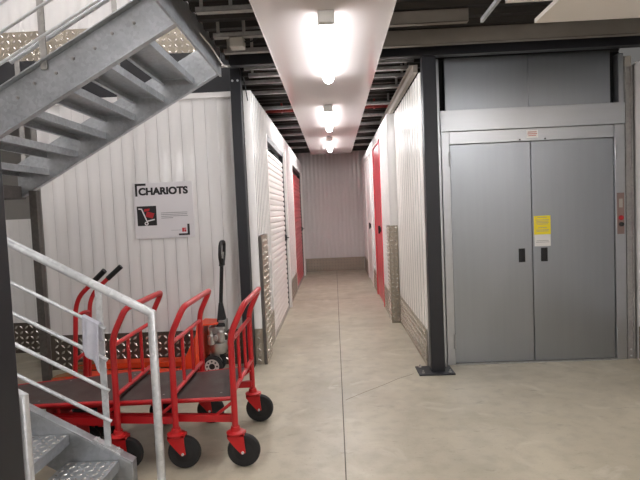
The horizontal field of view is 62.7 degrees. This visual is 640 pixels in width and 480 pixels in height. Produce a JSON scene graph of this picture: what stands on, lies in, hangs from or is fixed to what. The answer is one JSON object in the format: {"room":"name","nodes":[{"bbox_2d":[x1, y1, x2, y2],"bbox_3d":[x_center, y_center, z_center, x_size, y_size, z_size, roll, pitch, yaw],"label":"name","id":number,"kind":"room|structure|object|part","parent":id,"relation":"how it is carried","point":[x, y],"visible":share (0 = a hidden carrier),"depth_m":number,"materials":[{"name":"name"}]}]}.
{"room":"self storage facility","nodes":[
{"label":"self storage facility","id":0,"kind":"room"},
{"bbox_2d":[0,126,30,219],"bbox_3d":[-3.684,-0.163,6.136,2.300,2.980,0.050,-2,3,2],"label":"wall","id":1,"kind":"structure","parent":0,"point":[14,209],"depth_m":6.08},
{"bbox_2d":[6,219,39,352],"bbox_3d":[-3.835,0.556,6.119,1.140,1.560,0.050,-2,3,2],"label":"wall","id":2,"kind":"structure","parent":0,"point":[21,267],"depth_m":6.08,"materials":[{"name":"white metal"}]},
{"bbox_2d":[13,322,39,352],"bbox_3d":[-3.810,1.155,6.122,1.140,0.355,0.010,-2,3,2],"label":"baseboard","id":3,"kind":"structure","parent":2,"relation":"attached to","point":[26,335],"depth_m":6.11,"materials":[{"name":"silver metal"}]},
{"bbox_2d":[30,128,52,369],"bbox_3d":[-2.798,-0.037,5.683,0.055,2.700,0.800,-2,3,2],"label":"steel column","id":4,"kind":"structure","parent":0,"point":[33,131],"depth_m":5.28,"materials":[{"name":"black metal"}]},
{"bbox_2d":[0,0,195,32],"bbox_3d":[-1.973,-3.023,5.341,6.000,2.375,0.050,-2,3,2],"label":"wall","id":5,"kind":"structure","parent":0,"point":[56,11],"depth_m":5.38,"materials":[{"name":"white metal"}]},
{"bbox_2d":[0,23,202,61],"bbox_3d":[-2.430,-2.001,5.376,5.000,0.320,0.008,-2,3,2],"label":"baseboard","id":6,"kind":"structure","parent":5,"relation":"attached to","point":[174,41],"depth_m":5.38,"materials":[{"name":"silver metal"}]},
{"bbox_2d":[36,97,241,369],"bbox_3d":[-1.782,-0.061,5.279,2.000,2.705,0.050,-2,3,2],"label":"wall","id":7,"kind":"structure","parent":0,"point":[88,214],"depth_m":5.25,"materials":[{"name":"white metal"}]},
{"bbox_2d":[0,52,230,97],"bbox_3d":[-2.892,-1.607,5.316,4.050,0.400,0.035,-2,3,2],"label":"steel beam","id":8,"kind":"structure","parent":7,"relation":"attached to","point":[7,70],"depth_m":5.26,"materials":[{"name":"metal"}]},
{"bbox_2d":[54,91,230,105],"bbox_3d":[-1.850,-1.389,5.177,1.980,0.052,0.020,-2,3,2],"label":"trim","id":9,"kind":"structure","parent":7,"relation":"on","point":[208,94],"depth_m":5.15,"materials":[{"name":"white metal"}]},
{"bbox_2d":[50,329,243,369],"bbox_3d":[-1.743,1.109,5.312,1.980,0.355,0.010,-2,3,2],"label":"baseboard","id":10,"kind":"structure","parent":7,"relation":"attached to","point":[62,351],"depth_m":5.32,"materials":[{"name":"silver metal"}]},
{"bbox_2d":[133,181,194,238],"bbox_3d":[-1.554,-0.297,5.230,0.595,0.556,0.008,-2,3,2],"label":"wall sign","id":11,"kind":"object","parent":7,"relation":"attached to","point":[161,209],"visible":1,"depth_m":5.23,"materials":[{"name":"white"}]},
{"bbox_2d":[137,206,156,225],"bbox_3d":[-1.726,-0.239,5.235,0.194,0.195,0.001,-2,3,2],"label":"picture","id":12,"kind":"object","parent":11,"relation":"attached to","point":[146,215],"depth_m":5.23,"materials":[{"name":"black"}]},
{"bbox_2d":[161,212,187,217],"bbox_3d":[-1.446,-0.187,5.230,0.268,0.181,0.001,-2,3,2],"label":"print","id":13,"kind":"object","parent":11,"relation":"attached to","point":[163,214],"depth_m":5.23,"materials":[{"name":"grey"}]},
{"bbox_2d":[243,90,305,364],"bbox_3d":[-0.549,-0.323,9.139,0.078,2.705,7.950,-2,3,2],"label":"wall","id":14,"kind":"structure","parent":0,"point":[257,123],"depth_m":5.50,"materials":[{"name":"white metal"}]},
{"bbox_2d":[259,234,272,364],"bbox_3d":[-0.553,0.588,5.417,0.037,1.290,0.420,-2,3,2],"label":"guard","id":15,"kind":"object","parent":14,"relation":"attached to","point":[263,245],"visible":1,"depth_m":5.28,"materials":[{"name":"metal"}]},
{"bbox_2d":[266,134,292,336],"bbox_3d":[-0.563,-0.099,7.278,0.113,2.460,2.170,-2,3,2],"label":"door","id":16,"kind":"structure","parent":14,"relation":"in","point":[276,169],"depth_m":7.30,"materials":[{"name":"white metal"}]},
{"bbox_2d":[255,258,305,364],"bbox_3d":[-0.495,0.844,9.187,0.086,0.360,7.939,-2,3,2],"label":"baseboard","id":17,"kind":"structure","parent":14,"relation":"attached to","point":[259,337],"depth_m":5.24,"materials":[{"name":"silver metal"}]},
{"bbox_2d":[292,165,305,288],"bbox_3d":[-0.458,-0.306,11.211,0.113,2.440,2.490,-2,3,2],"label":"door","id":18,"kind":"structure","parent":14,"relation":"in","point":[297,181],"depth_m":11.43,"materials":[{"name":"red metal"}]},
{"bbox_2d":[16,270,639,479],"bbox_3d":[-0.811,1.337,4.654,8.400,0.100,17.500,-2,3,2],"label":"floor","id":19,"kind":"structure","parent":0,"point":[576,420],"depth_m":3.81,"materials":[{"name":"concrete"}]},
{"bbox_2d":[0,151,24,479],"bbox_3d":[-1.023,-0.018,1.509,0.270,2.960,0.260,-2,3,2],"label":"steel column","id":20,"kind":"structure","parent":19,"relation":"on","point":[11,446],"depth_m":1.56,"materials":[{"name":"metal"}]},
{"bbox_2d":[18,290,171,465],"bbox_3d":[-1.730,0.893,3.492,1.318,0.990,0.779,-2,3,2],"label":"trolley","id":21,"kind":"object","parent":19,"relation":"on","point":[78,390],"visible":0.46,"depth_m":3.30,"materials":[{"name":"red metal"}]},
{"bbox_3d":[-1.177,0.757,3.470,0.121,0.766,0.707,-2,3,2],"label":"push frame","id":22,"kind":"part","parent":21,"relation":"part of","materials":[{"name":"red paint"}]},
{"bbox_2d":[69,264,122,411],"bbox_3d":[-1.837,0.786,4.100,0.548,1.147,0.400,-2,3,2],"label":"truck","id":23,"kind":"object","parent":19,"relation":"on","point":[87,363],"visible":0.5,"depth_m":3.98,"materials":[{"name":"red paint"}]},
{"bbox_2d":[0,0,217,479],"bbox_3d":[-2.915,-0.535,3.239,3.995,4.051,3.190,-2,3,2],"label":"staircase","id":24,"kind":"structure","parent":19,"relation":"on","point":[130,32],"depth_m":3.50,"materials":[{"name":"metal"}]},
{"bbox_3d":[-2.714,-1.152,4.758,0.044,0.980,0.012,-2,3,2],"label":"baluster post","id":25,"kind":"part","parent":24,"relation":"part of","materials":[{"name":"grey metal"}]},
{"bbox_3d":[-1.895,-1.517,3.473,1.871,1.042,0.021,-2,3,2],"label":"rail","id":26,"kind":"part","parent":24,"relation":"part of","materials":[{"name":"grey metal"}]},
{"bbox_3d":[-2.561,0.174,1.731,3.191,2.686,0.042,-2,3,2],"label":"handrail","id":27,"kind":"part","parent":24,"relation":"part of","materials":[{"name":"grey metal"}]},
{"bbox_3d":[-2.546,0.452,4.792,0.070,1.800,0.060,-2,3,2],"label":"landing leg","id":28,"kind":"part","parent":24,"relation":"part of","materials":[{"name":"metal"}]},
{"bbox_3d":[-1.854,-1.624,3.466,0.044,0.980,0.012,-2,3,2],"label":"baluster post","id":29,"kind":"part","parent":24,"relation":"part of","materials":[{"name":"grey metal"}]},
{"bbox_3d":[-1.886,-1.323,3.484,1.871,1.042,0.021,-2,3,2],"label":"rail","id":30,"kind":"part","parent":24,"relation":"part of","materials":[{"name":"grey metal"}]},
{"bbox_3d":[-2.677,-0.235,2.917,2.914,1.602,0.021,-2,3,2],"label":"rail","id":31,"kind":"part","parent":24,"relation":"part of","materials":[{"name":"grey metal"}]},
{"bbox_3d":[-1.886,-2.154,4.680,1.883,1.064,0.046,-2,3,2],"label":"handrail","id":32,"kind":"part","parent":24,"relation":"part of","materials":[{"name":"grey metal"}]},
{"bbox_3d":[-2.669,-0.060,2.926,2.914,1.602,0.021,-2,3,2],"label":"rail","id":33,"kind":"part","parent":24,"relation":"part of","materials":[{"name":"grey metal"}]},
{"bbox_3d":[-2.662,0.114,2.936,2.914,1.602,0.021,-2,3,2],"label":"rail","id":34,"kind":"part","parent":24,"relation":"part of","materials":[{"name":"grey metal"}]},
{"bbox_3d":[-2.654,0.289,2.945,2.914,1.602,0.021,-2,3,2],"label":"rail","id":35,"kind":"part","parent":24,"relation":"part of","materials":[{"name":"grey metal"}]},
{"bbox_3d":[-2.528,0.086,2.953,3.195,2.727,0.047,-2,3,2],"label":"handrail","id":36,"kind":"part","parent":24,"relation":"part of","materials":[{"name":"grey metal"}]},
{"bbox_2d":[82,314,102,372],"bbox_3d":[-1.265,0.574,2.909,0.102,0.328,0.060,-2,3,2],"label":"cloth","id":37,"kind":"object","parent":24,"relation":"hanging from","point":[91,333],"visible":1,"depth_m":2.90,"materials":[{"name":"white fabric"}]},
{"bbox_3d":[-1.219,0.731,2.953,0.036,0.924,0.012,-2,3,2],"label":"baluster post","id":38,"kind":"part","parent":24,"relation":"part of","materials":[{"name":"grey metal"}]},
{"bbox_3d":[-1.200,1.166,2.977,0.150,0.096,0.044,-2,3,2],"label":"foot plate","id":39,"kind":"part","parent":24,"relation":"part of","materials":[{"name":"grey metal"}]},
{"bbox_3d":[-1.821,-1.692,4.704,0.044,0.980,0.012,-2,3,2],"label":"baluster post","id":40,"kind":"part","parent":24,"relation":"part of","materials":[{"name":"grey metal"}]},
{"bbox_2d":[40,288,223,467],"bbox_3d":[-1.380,0.878,3.482,1.318,0.990,0.779,-2,3,2],"label":"trolley","id":41,"kind":"object","parent":19,"relation":"on","point":[184,451],"visible":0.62,"depth_m":3.20,"materials":[{"name":"red metal"}]},
{"bbox_3d":[-0.828,0.743,3.459,0.121,0.766,0.707,-2,3,2],"label":"push frame","id":42,"kind":"part","parent":41,"relation":"part of","materials":[{"name":"red paint"}]},
{"bbox_2d":[51,240,227,379],"bbox_3d":[-1.680,0.667,5.003,1.604,1.274,0.542,-2,3,2],"label":"truck","id":43,"kind":"object","parent":19,"relation":"on","point":[215,344],"visible":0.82,"depth_m":4.94,"materials":[{"name":"orange paint"}]},
{"bbox_2d":[53,286,272,465],"bbox_3d":[-1.022,0.863,3.471,1.318,0.990,0.779,-2,3,2],"label":"trolley","id":44,"kind":"object","parent":19,"relation":"on","point":[243,449],"visible":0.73,"depth_m":3.28,"materials":[{"name":"red metal"}]},
{"bbox_3d":[-0.470,0.728,3.449,0.121,0.766,0.707,-2,3,2],"label":"push frame","id":45,"kind":"part","parent":44,"relation":"part of","materials":[{"name":"red paint"}]},
{"bbox_2d":[229,68,255,367],"bbox_3d":[-0.753,-0.195,5.129,0.100,2.900,0.119,-2,3,2],"label":"steel column","id":46,"kind":"structure","parent":19,"relation":"on","point":[236,92],"depth_m":5.07,"materials":[{"name":"metal"}]},
{"bbox_2d":[241,69,247,100],"bbox_3d":[-0.727,-1.496,5.063,0.060,0.302,0.013,-5,4,-35],"label":"cable","id":47,"kind":"object","parent":46,"relation":"hanging from","point":[241,69],"visible":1,"depth_m":5.06,"materials":[{"name":"black plastic"}]},
{"bbox_2d":[320,283,407,479],"bbox_3d":[0.166,1.247,4.613,1.361,0.002,17.080,-2,3,2],"label":"joint","id":48,"kind":"object","parent":19,"relation":"on","point":[337,283],"visible":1,"depth_m":4.26,"materials":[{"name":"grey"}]},
{"bbox_2d":[415,56,455,375],"bbox_3d":[0.989,-0.208,4.721,0.320,2.820,0.260,-2,3,2],"label":"steel column","id":49,"kind":"structure","parent":19,"relation":"on","point":[437,367],"depth_m":4.68,"materials":[{"name":"metal"}]},
{"bbox_2d":[229,36,639,67],"bbox_3d":[1.016,-1.674,4.644,3.640,0.099,0.090,-2,3,2],"label":"steel beam","id":50,"kind":"structure","parent":49,"relation":"on","point":[258,59],"depth_m":4.60,"materials":[{"name":"metal"}]},
{"bbox_2d":[249,0,396,97],"bbox_3d":[0.053,-1.533,4.318,0.894,0.036,2.992,-2,3,2],"label":"ceiling panel","id":51,"kind":"object","parent":50,"relation":"attached to","point":[289,28],"visible":0.93,"depth_m":3.94,"materials":[{"name":"white"}]},
{"bbox_2d":[318,10,333,83],"bbox_3d":[0.059,-1.471,4.158,0.104,0.078,1.635,-2,3,2],"label":"light","id":52,"kind":"object","parent":51,"relation":"attached to","point":[325,17],"visible":1,"depth_m":3.79,"materials":[{"name":"white plastic"}]},
{"bbox_3d":[1.049,1.192,4.797,0.320,0.014,0.260,-2,3,2],"label":"plate","id":53,"kind":"part","parent":49,"relation":"part of","materials":[{"name":"paint"}]},
{"bbox_2d":[436,50,626,365],"bbox_3d":[1.958,-0.280,4.921,1.750,2.860,0.181,-2,3,2],"label":"lift","id":54,"kind":"object","parent":19,"relation":"on","point":[508,299],"visible":0.97,"depth_m":4.87,"materials":[{"name":"metal"}]},
{"bbox_3d":[1.533,-1.454,4.863,0.762,0.476,0.030,-2,3,2],"label":"transom panel","id":55,"kind":"part","parent":54,"relation":"part of","materials":[{"name":"metal"}]},
{"bbox_3d":[1.613,0.127,4.931,0.739,2.051,0.044,-2,3,2],"label":"door panel","id":56,"kind":"part","parent":54,"relation":"part of","materials":[{"name":"metal"}]},
{"bbox_3d":[1.885,0.143,4.897,0.058,0.128,0.020,-2,3,2],"label":"pull handle","id":57,"kind":"part","parent":54,"relation":"part of","materials":[{"name":"black plastic"}]},
{"bbox_2d":[526,130,537,137],"bbox_3d":[1.952,-0.977,4.828,0.104,0.070,0.002,-2,3,2],"label":"label","id":58,"kind":"object","parent":54,"relation":"attached to","point":[529,133],"visible":1,"depth_m":4.83,"materials":[{"name":"white"}]},
{"bbox_2d":[534,215,550,245],"bbox_3d":[2.069,-0.085,4.884,0.152,0.284,0.002,-2,3,2],"label":"notice","id":59,"kind":"object","parent":54,"relation":"attached to","point":[542,224],"visible":1,"depth_m":4.88,"materials":[{"name":"yellow"}]},
{"bbox_2d":[536,217,548,231],"bbox_3d":[2.067,-0.146,4.880,0.120,0.132,0.001,-2,3,2],"label":"print","id":60,"kind":"object","parent":59,"relation":"attached to","point":[542,223],"depth_m":4.88,"materials":[{"name":"yellow paper"}]},
{"bbox_3d":[2.092,0.135,4.891,0.058,0.128,0.020,-2,3,2],"label":"pull handle","id":61,"kind":"part","parent":54,"relation":"part of","materials":[{"name":"black plastic"}]},
{"bbox_3d":[2.290,-1.485,4.841,0.743,0.476,0.030,-2,3,2],"label":"transom panel","id":62,"kind":"part","parent":54,"relation":"part of","materials":[{"name":"metal"}]},
{"bbox_3d":[2.362,0.096,4.910,0.749,2.051,0.044,-2,3,2],"label":"door panel","id":63,"kind":"part","parent":54,"relation":"part of","materials":[{"name":"metal"}]},
{"bbox_3d":[2.771,-0.246,4.838,0.064,0.380,0.007,-2,3,2],"label":"control panel","id":64,"kind":"part","parent":54,"relation":"part of","materials":[{"name":"grey metal"}]},
{"bbox_2d":[623,56,634,358],"bbox_3d":[2.854,-0.281,4.873,0.063,2.790,0.090,-2,3,2],"label":"post","id":65,"kind":"object","parent":19,"relation":"on","point":[627,67],"visible":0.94,"depth_m":4.84,"materials":[{"name":"grey metal"}]},
{"bbox_2d":[293,150,366,271],"bbox_3d":[0.350,-0.709,13.101,2.000,2.970,0.050,-2,3,2],"label":"wall","id":66,"kind":"structure","parent":0,"point":[331,183],"depth_m":13.07,"materials":[{"name":"white metal"}]},
{"bbox_2d":[306,257,364,271],"bbox_3d":[0.386,0.607,13.144,1.460,0.330,0.008,-2,3,2],"label":"baseboard","id":67,"kind":"structure","parent":66,"relation":"attached to","point":[341,263],"depth_m":13.14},
{"bbox_2d":[361,113,400,295],"bbox_3d":[1.071,-0.444,9.946,0.160,2.720,6.240,-2,3,2],"label":"wall","id":68,"kind":"structure","parent":0,"point":[385,133],"depth_m":7.35,"materials":[{"name":"white metal"}]},
{"bbox_2d":[364,155,373,284],"bbox_3d":[1.021,-0.405,10.846,0.095,2.550,1.450,-2,3,2],"label":"door","id":69,"kind":"structure","parent":68,"relation":"in","point":[367,161],"depth_m":10.88,"materials":[{"name":"white metal"}]},
{"bbox_2d":[365,256,389,315],"bbox_3d":[1.037,0.733,10.007,0.008,0.360,6.210,-2,3,2],"label":"baseboard","id":70,"kind":"structure","parent":68,"relation":"attached to","point":[386,291],"depth_m":7.96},
{"bbox_2d":[372,139,384,306],"bbox_3d":[0.961,-0.281,8.600,0.095,2.550,1.250,-2,3,2],"label":"door","id":71,"kind":"structure","parent":68,"relation":"in","point":[375,150],"depth_m":8.63,"materials":[{"name":"red metal"}]},
{"bbox_2d":[386,225,400,322],"bbox_3d":[0.982,0.440,7.026,0.118,1.280,0.350,-2,3,2],"label":"guard","id":72,"kind":"object","parent":68,"relation":"attached to","point":[392,231],"visible":1,"depth_m":6.86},
{"bbox_3d":[0.930,0.442,7.033,0.010,1.280,0.340,-2,3,2],"label":"plate","id":73,"kind":"part","parent":72,"relation":"part of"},
{"bbox_2d":[380,65,417,121],"bbox_3d":[0.887,-1.638,6.278,0.075,0.065,3.040,-2,3,2],"label":"cable tray","id":74,"kind":"object","parent":68,"relation":"on","point":[412,70],"visible":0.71,"depth_m":5.51,"materials":[{"name":"grey metal"}]},
{"bbox_2d":[183,0,619,153],"bbox_3d":[-0.993,-1.748,4.513,7.900,0.155,17.350,-2,3,2],"label":"ceiling","id":75,"kind":"structure","parent":0,"point":[504,13],"depth_m":4.28,"materials":[{"name":"metal"}]},
{"bbox_2d":[154,0,221,76],"bbox_3d":[-0.940,-1.527,3.447,0.018,0.245,2.600,-2,3,2],"label":"trim","id":76,"kind":"structure","parent":75,"relation":"attached to","point":[178,11],"depth_m":3.78,"materials":[{"name":"metal"}]},
{"bbox_2d":[199,32,227,66],"bbox_3d":[-0.868,-1.555,4.345,0.025,0.104,0.706,-2,3,7],"label":"cable","id":77,"kind":"object","parent":76,"relation":"attached to","point":[202,36],"visible":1,"depth_m":4.27,"materials":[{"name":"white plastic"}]},
{"bbox_2d":[195,0,252,14],"bbox_3d":[-0.604,-1.611,3.564,0.480,0.121,0.060,-2,3,2],"label":"joist","id":78,"kind":"object","parent":75,"relation":"attached to","point":[241,8],"visible":0.68,"depth_m":3.54,"materials":[{"name":"grey metal"}]},
{"bbox_2d":[213,20,263,39],"bbox_3d":[-0.591,-1.639,4.083,0.480,0.121,0.060,-2,3,2],"label":"joist","id":79,"kind":"object","parent":75,"relation":"attached to","point":[246,34],"visible":0.6,"depth_m":4.06,"materials":[{"name":"grey metal"}]},
{"bbox_2d":[229,36,263,50],"bbox_3d":[-0.547,-1.546,4.107,0.307,0.089,0.100,-2,3,2],"label":"junction box","id":80,"kind":"object","parent":79,"relation":"attached to","point":[237,43],"visible":0.91,"depth_m":4.06,"materials":[{"name":"beige plastic"}]},
{"bbox_2d":[224,38,269,54],"bbox_3d":[-0.580,-1.661,4.482,0.480,0.121,0.060,-2,3,2],"label":"joist","id":81,"kind":"object","parent":75,"relation":"attached to","point":[252,50],"visible":0.55,"depth_m":4.46,"materials":[{"name":"grey metal"}]},
{"bbox_2d":[244,121,380,130],"bbox_3d":[-0.262,-1.862,8.305,2.650,0.161,0.070,-2,3,2],"label":"joist","id":82,"kind":"object","parent":75,"relation":"attached to","point":[375,122],"visible":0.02,"depth_m":8.28,"materials":[{"name":"grey metal"}]},
{"bbox_2d":[243,98,388,112],"bbox_3d":[-0.294,-1.806,7.122,2.650,0.140,0.060,-2,3,2],"label":"pipe","id":83,"kind":"object","parent":75,"relation":"attached to","point":[386,105],"visible":0.16,"depth_m":7.10,"materials":[{"name":"red metal"}]},
{"bbox_2d":[243,93,390,110],"bbox_3d":[-0.358,-1.774,6.759,2.540,0.161,0.070,-2,3,2],"label":"joist","id":84,"kind":"object","parent":75,"relation":"attached to","point":[387,101],"visible":0.18,"depth_m":6.73,"materials":[{"name":"grey metal"}]},
{"bbox_2d":[267,143,369,149],"bbox_3d":[-0.192,-2.008,10.955,2.650,0.161,0.080,-2,3,2],"label":"joist","id":85,"kind":"object","parent":75,"relation":"attached to","point":[359,144],"visible":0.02,"depth_m":10.92,"materials":[{"name":"grey metal"}]},
{"bbox_2d":[242,64,404,84],"bbox_3d":[-0.395,-1.699,5.394,2.540,0.161,0.035,-2,3,2],"label":"joist","id":86,"kind":"object","parent":75,"relation":"attached to","point":[389,75],"visible":0.13,"depth_m":5.38,"materials":[{"name":"grey metal"}]},
{"bbox_2d":[251,77,398,94],"bbox_3d":[-0.382,-1.726,5.881,2.540,0.161,0.050,-2,3,2],"label":"joist","id":87,"kind":"object","parent":75,"relation":"attached to","point":[390,86],"visible":0.15,"depth_m":5.86,"materials":[{"name":"grey metal"}]},
{"bbox_2d":[270,113,383,120],"bbox_3d":[-0.282,-1.822,7.576,2.650,0.161,0.070,-2,3,2],"label":"joist","id":88,"kind":"object","parent":75,"relation":"attached to","point":[365,114],"visible":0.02,"depth_m":7.55,"materials":[{"name":"grey metal"}]},
{"bbox_2d":[289,93,368,154],"bbox_3d":[0.173,-1.780,8.789,0.894,0.036,5.950,-2,3,2],"label":"ceiling panel","id":89,"kind":"object","parent":88,"relation":"attached to","point":[348,109],"visible":0.88,"depth_m":7.36,"materials":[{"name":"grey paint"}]},
{"bbox_2d":[324,105,332,131],"bbox_3d":[0.120,-1.637,7.173,0.104,0.078,1.695,-2,3,2],"label":"light","id":90,"kind":"object","parent":89,"relation":"attached to","point":[327,108],"visible":1,"depth_m":6.81,"materials":[{"name":"white plastic"}]},
{"bbox_2d":[326,137,331,151],"bbox_3d":[0.183,-1.788,9.908,0.104,0.078,1.715,-2,3,2],"label":"light","id":91,"kind":"object","parent":89,"relation":"attached to","point":[328,139],"visible":1,"depth_m":9.50,"materials":[{"name":"white plastic"}]},
{"bbox_2d":[327,142,331,151],"bbox_3d":[0.184,-1.779,9.936,0.100,0.050,1.660,-2,3,2],"label":"diffuser","id":92,"kind":"object","parent":91,"relation":"attached to","point":[329,144],"depth_m":9.93,"materials":[{"name":"white plastic"}]},
{"bbox_2d":[248,62,408,77],"bbox_3d":[0.082,-1.704,5.113,1.570,0.161,0.060,-2,3,2],"label":"joist","id":93,"kind":"object","parent":75,"relation":"attached to","point":[405,66],"visible":0.33,"depth_m":5.10,"materials":[{"name":"grey metal"}]},
{"bbox_2d":[244,59,413,70],"bbox_3d":[0.075,-1.689,4.849,1.570,0.161,0.030,-2,3,2],"label":"joist","id":94,"kind":"object","parent":75,"relation":"attached to","point":[402,60],"visible":0.37,"depth_m":4.85,"materials":[{"name":"grey metal"}]},
{"bbox_2d":[285,136,373,142],"bbox_3d":[-0.218,-1.953,9.957,2.650,0.161,0.080,-2,3,2],"label":"joist","id":95,"kind":"object","parent":75,"relation":"attached to","point":[366,137],"visible":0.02,"depth_m":9.92,"materials":[{"name":"grey metal"}]},
{"bbox_2d":[281,124,380,135],"bbox_3d":[-0.241,-1.906,9.108,2.650,0.161,0.080,-2,3,2],"label":"joist","id":96,"kind":"object","parent":75,"relation":"attached to","point":[369,130],"visible":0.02,"depth_m":9.07,"materials":[{"name":"grey metal"}]},
{"bbox_2d":[389,8,468,27],"bbox_3d":[0.776,-1.668,3.945,0.660,0.095,0.060,-2,3,2],"label":"joist","id":97,"kind":"object","parent":75,"relation":"attached to","point":[455,15],"visible":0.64,"depth_m":3.92,"materials":[{"name":"grey metal"}]},
{"bbox_2d":[382,18,639,48],"bbox_3d":[1.642,-1.711,4.340,2.370,0.125,0.060,-2,3,2],"label":"joist","id":98,"kind":"object","parent":75,"relation":"attached to","point":[626,26],"visible":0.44,"depth_m":4.32,"materials":[{"name":"grey metal"}]},
{"bbox_2d":[394,73,429,365],"bbox_3d":[1.011,-0.219,5.832,0.060,2.720,2.000,-2,3,2],"label":"wall","id":99,"kind":"structure","parent":0,"point":[408,115],"depth_m":5.49,"materials":[{"name":"white metal"}]},
{"bbox_2d":[400,296,427,365],"bbox_3d":[1.026,0.956,5.891,0.010,0.360,1.970,-2,3,2],"label":"baseboard","id":100,"kind":"structure","parent":99,"relation":"attached to","point":[413,326],"depth_m":5.63,"materials":[{"name":"silver metal"}]},
{"bbox_2d":[632,61,639,358],"bbox_3d":[2.816,-0.003,0.416,0.050,2.720,8.980,-2,3,2],"label":"wall","id":101,"kind":"structure","parent":0,"point":[636,66],"depth_m":4.81,"materials":[{"name":"grey metal"}]},
{"bbox_2d":[534,0,639,22],"bbox_3d":[2.110,-1.460,1.306,1.280,0.030,4.880,-2,3,2],"label":"ceiling panel","id":102,"kind":"object","parent":101,"relation":"attached to","point":[558,10],"visible":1,"depth_m":3.56,"materials":[{"name":"white"}]},
{"bbox_2d":[505,0,555,2],"bbox_3d":[1.291,-1.415,1.125,0.330,0.030,4.470,-2,3,2],"label":"ceiling panel","id":103,"kind":"object","parent":102,"relation":"attached to","point":[506,1],"visible":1,"depth_m":3.34,"materials":[{"name":"white"}]},
{"bbox_2d":[480,0,500,22],"bbox_3d":[1.102,-1.448,1.343,0.020,0.030,4.900,-2,3,2],"label":"rail","id":104,"kind":"object","parent":103,"relation":"attached to","point":[494,4],"visible":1,"depth_m":3.59,"materials":[{"name":"grey metal"}]},
{"bbox_2d":[639,327,639,359],"bbox_3d":[2.838,1.196,0.481,0.008,0.310,8.780,-2,3,2],"label":"baseboard","id":105,"kind":"structure","parent":101,"relation":"attached to","point":[639,327],"depth_m":4.86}
]}

